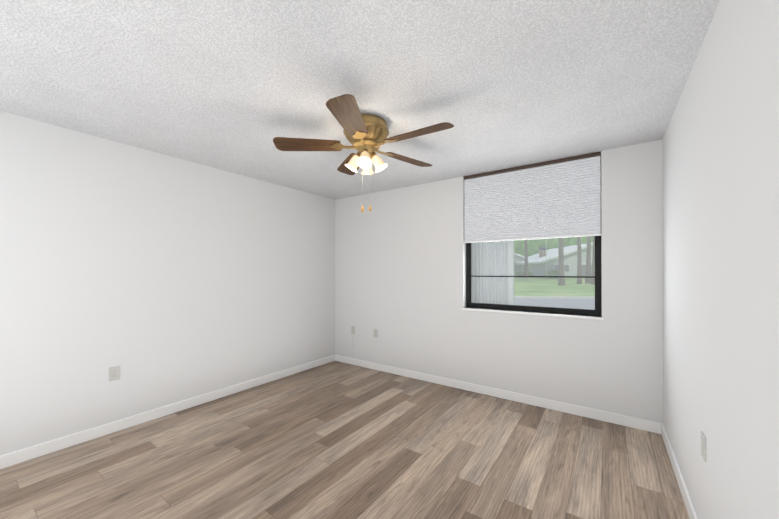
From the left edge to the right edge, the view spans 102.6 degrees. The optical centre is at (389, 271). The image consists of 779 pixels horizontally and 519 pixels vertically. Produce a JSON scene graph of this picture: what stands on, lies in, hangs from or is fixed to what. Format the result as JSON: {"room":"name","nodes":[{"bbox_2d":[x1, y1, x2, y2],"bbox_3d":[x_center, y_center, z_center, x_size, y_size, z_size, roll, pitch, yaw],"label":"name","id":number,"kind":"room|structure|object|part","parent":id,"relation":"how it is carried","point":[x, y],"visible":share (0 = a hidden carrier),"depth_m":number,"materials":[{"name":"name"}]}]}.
{"room":"empty bedroom","nodes":[
{"label":"empty bedroom","id":0,"kind":"room"},
{"bbox_2d":[0,111,334,455],"bbox_3d":[-2.054,0.130,3.160,0.200,2.440,4.400,0,0,35],"label":"wall","id":1,"kind":"structure","parent":0,"point":[160,280],"depth_m":2.75,"materials":[{"name":"white paint"}]},
{"bbox_2d":[109,366,119,380],"bbox_3d":[-2.305,0.858,2.617,0.008,0.116,0.071,0,0,35],"label":"outlet","id":2,"kind":"object","parent":1,"relation":"attached to","point":[114,372],"visible":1,"depth_m":2.61,"materials":[{"name":"grey plastic"}]},
{"bbox_2d":[0,355,334,468],"bbox_3d":[-1.967,1.304,3.095,0.014,0.090,4.000,0,0,35],"label":"baseboard","id":3,"kind":"structure","parent":1,"relation":"attached to","point":[27,454],"depth_m":2.73,"materials":[{"name":"white wood"}]},
{"bbox_2d":[0,361,689,518],"bbox_3d":[-0.427,1.405,2.019,4.170,0.120,4.400,0,0,35],"label":"floor","id":4,"kind":"structure","parent":0,"point":[336,440],"depth_m":2.19,"materials":[{"name":"laminate"}]},
{"bbox_2d":[0,0,719,199],"bbox_3d":[-0.427,-1.169,2.028,4.170,0.150,4.400,0,0,35],"label":"ceiling","id":5,"kind":"structure","parent":0,"point":[235,86],"depth_m":1.76,"materials":[{"name":"white paint"}]},
{"bbox_2d":[273,94,453,212],"bbox_3d":[-0.128,-0.764,2.304,1.248,0.659,1.268,0,0,35],"label":"ceiling fan","id":6,"kind":"object","parent":5,"relation":"hanging from","point":[366,135],"visible":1,"depth_m":2.23,"materials":[{"name":"brown wood"}]},
{"bbox_3d":[-0.597,-0.922,2.283,0.480,0.006,0.164,0,-12,-4],"label":"blade","id":7,"kind":"part","parent":6,"relation":"part of","materials":[{"name":"brown wood"}]},
{"bbox_3d":[-0.239,-0.924,1.893,0.164,0.006,0.480,-12,-2,9],"label":"blade","id":8,"kind":"part","parent":6,"relation":"part of","materials":[{"name":"brown wood"}]},
{"bbox_3d":[-0.332,-0.921,2.707,0.164,0.006,0.480,13,-5,-22],"label":"blade","id":9,"kind":"part","parent":6,"relation":"part of","materials":[{"name":"brown wood"}]},
{"bbox_3d":[-0.280,-0.798,2.312,0.112,0.125,0.104,0,0,35],"label":"lamp shade","id":10,"kind":"part","parent":6,"relation":"part of","materials":[{"name":"beige glass"}]},
{"bbox_3d":[-0.201,-0.633,2.313,0.024,0.397,0.023,0,0,35],"label":"pull chain","id":11,"kind":"part","parent":6,"relation":"part of","materials":[{"name":"silver metal"}]},
{"bbox_3d":[-0.172,-0.799,2.206,0.104,0.125,0.112,0,0,35],"label":"lamp shade","id":12,"kind":"part","parent":6,"relation":"part of","materials":[{"name":"beige glass"}]},
{"bbox_3d":[-0.174,-0.798,2.420,0.104,0.125,0.112,0,0,35],"label":"lamp shade","id":13,"kind":"part","parent":6,"relation":"part of","materials":[{"name":"beige glass"}]},
{"bbox_3d":[-0.066,-0.798,2.314,0.112,0.125,0.104,0,0,35],"label":"lamp shade","id":14,"kind":"part","parent":6,"relation":"part of","materials":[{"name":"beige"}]},
{"bbox_3d":[0.153,-0.921,2.587,0.480,0.006,0.164,0,12,-40],"label":"blade","id":15,"kind":"part","parent":6,"relation":"part of","materials":[{"name":"brown wood"}]},
{"bbox_3d":[0.188,-0.923,2.088,0.480,0.006,0.164,0,12,32],"label":"blade","id":16,"kind":"part","parent":6,"relation":"part of","materials":[{"name":"brown wood"}]},
{"bbox_2d":[335,140,662,422],"bbox_3d":[0.775,0.132,3.745,3.770,2.440,0.200,0,0,35],"label":"wall","id":17,"kind":"structure","parent":0,"point":[400,269],"depth_m":3.36,"materials":[{"name":"white paint"}]},
{"bbox_2d":[351,326,354,345],"bbox_3d":[-0.533,0.944,4.520,0.071,0.290,0.024,0,0,35],"label":"outlet","id":18,"kind":"object","parent":17,"relation":"attached to","point":[352,329],"visible":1,"depth_m":4.52,"materials":[{"name":"grey plastic"}]},
{"bbox_2d":[373,329,377,337],"bbox_3d":[-0.191,0.856,4.291,0.071,0.116,0.008,0,0,35],"label":"outlet","id":19,"kind":"object","parent":17,"relation":"attached to","point":[375,333],"visible":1,"depth_m":4.29,"materials":[{"name":"grey plastic"}]},
{"bbox_2d":[335,355,660,433],"bbox_3d":[0.714,1.306,3.653,3.742,0.090,0.014,0,0,35],"label":"baseboard","id":20,"kind":"structure","parent":17,"relation":"attached to","point":[632,422],"depth_m":3.20,"materials":[{"name":"white wood"}]},
{"bbox_2d":[464,152,600,179],"bbox_3d":[1.400,-1.071,3.229,1.302,0.030,0.054,0,0,35],"label":"blind headrail","id":21,"kind":"object","parent":17,"relation":"attached to","point":[538,164],"visible":0.81,"depth_m":3.14,"materials":[{"name":"brown"}]},
{"bbox_2d":[464,156,600,240],"bbox_3d":[1.394,-0.699,3.220,1.298,0.715,0.009,0,0,35],"label":"window shade","id":22,"kind":"object","parent":21,"relation":"hanging from","point":[561,199],"visible":1,"depth_m":3.16,"materials":[{"name":"white fabric"}]},
{"bbox_2d":[464,233,600,242],"bbox_3d":[1.397,-0.336,3.222,1.302,0.022,0.043,0,0,35],"label":"rail","id":23,"kind":"object","parent":22,"relation":"hanging from","point":[549,237],"visible":0.98,"depth_m":3.15,"materials":[{"name":"white"}]},
{"bbox_2d":[462,307,602,319],"bbox_3d":[1.402,0.431,3.228,1.334,0.022,0.099,0,0,35],"label":"window sill","id":24,"kind":"structure","parent":17,"relation":"attached to","point":[544,314],"depth_m":3.12,"materials":[{"name":"white"}]},
{"bbox_2d":[466,156,601,315],"bbox_3d":[1.445,-0.335,3.291,1.310,1.510,0.050,0,0,35],"label":"window","id":25,"kind":"structure","parent":17,"relation":"in","point":[597,310],"depth_m":3.21,"materials":[{"name":"black"}]},
{"bbox_2d":[472,241,513,304],"bbox_3d":[1.551,-0.224,3.461,1.930,1.930,0.080,0,0,35],"label":"curtain","id":26,"kind":"object","parent":25,"relation":"attached to","point":[495,280],"depth_m":3.68,"materials":[{"name":"white fabric"}]},
{"bbox_3d":[1.444,-0.337,3.291,1.226,1.405,0.004,0,0,35],"label":"glass","id":27,"kind":"part","parent":25,"relation":"part of","materials":[{"name":"clear glass"}]},
{"bbox_2d":[662,0,778,518],"bbox_3d":[1.200,0.121,0.887,0.200,2.440,4.400,0,0,35],"label":"wall","id":28,"kind":"structure","parent":0,"point":[720,152],"depth_m":1.20,"materials":[{"name":"white paint"}]},
{"bbox_2d":[661,423,697,518],"bbox_3d":[1.113,1.297,0.944,0.014,0.090,4.000,0,0,35],"label":"baseboard","id":29,"kind":"structure","parent":28,"relation":"attached to","point":[691,511],"depth_m":1.93,"materials":[{"name":"white wood"}]},
{"bbox_2d":[701,431,705,461],"bbox_3d":[1.494,0.834,1.486,0.008,0.116,0.071,0,0,35],"label":"outlet","id":30,"kind":"object","parent":28,"relation":"attached to","point":[703,445],"visible":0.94,"depth_m":1.48,"materials":[{"name":"grey plastic"}]},
{"label":"outside","id":31,"kind":"structure","parent":0,"visible":0},
{"bbox_2d":[472,236,594,308],"bbox_3d":[1.515,-9.992,63.994,180.004,33.256,152.000,0,0,1],"label":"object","id":32,"kind":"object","parent":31,"point":[536,272],"depth_m":24.67,"materials":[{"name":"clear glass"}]}
]}

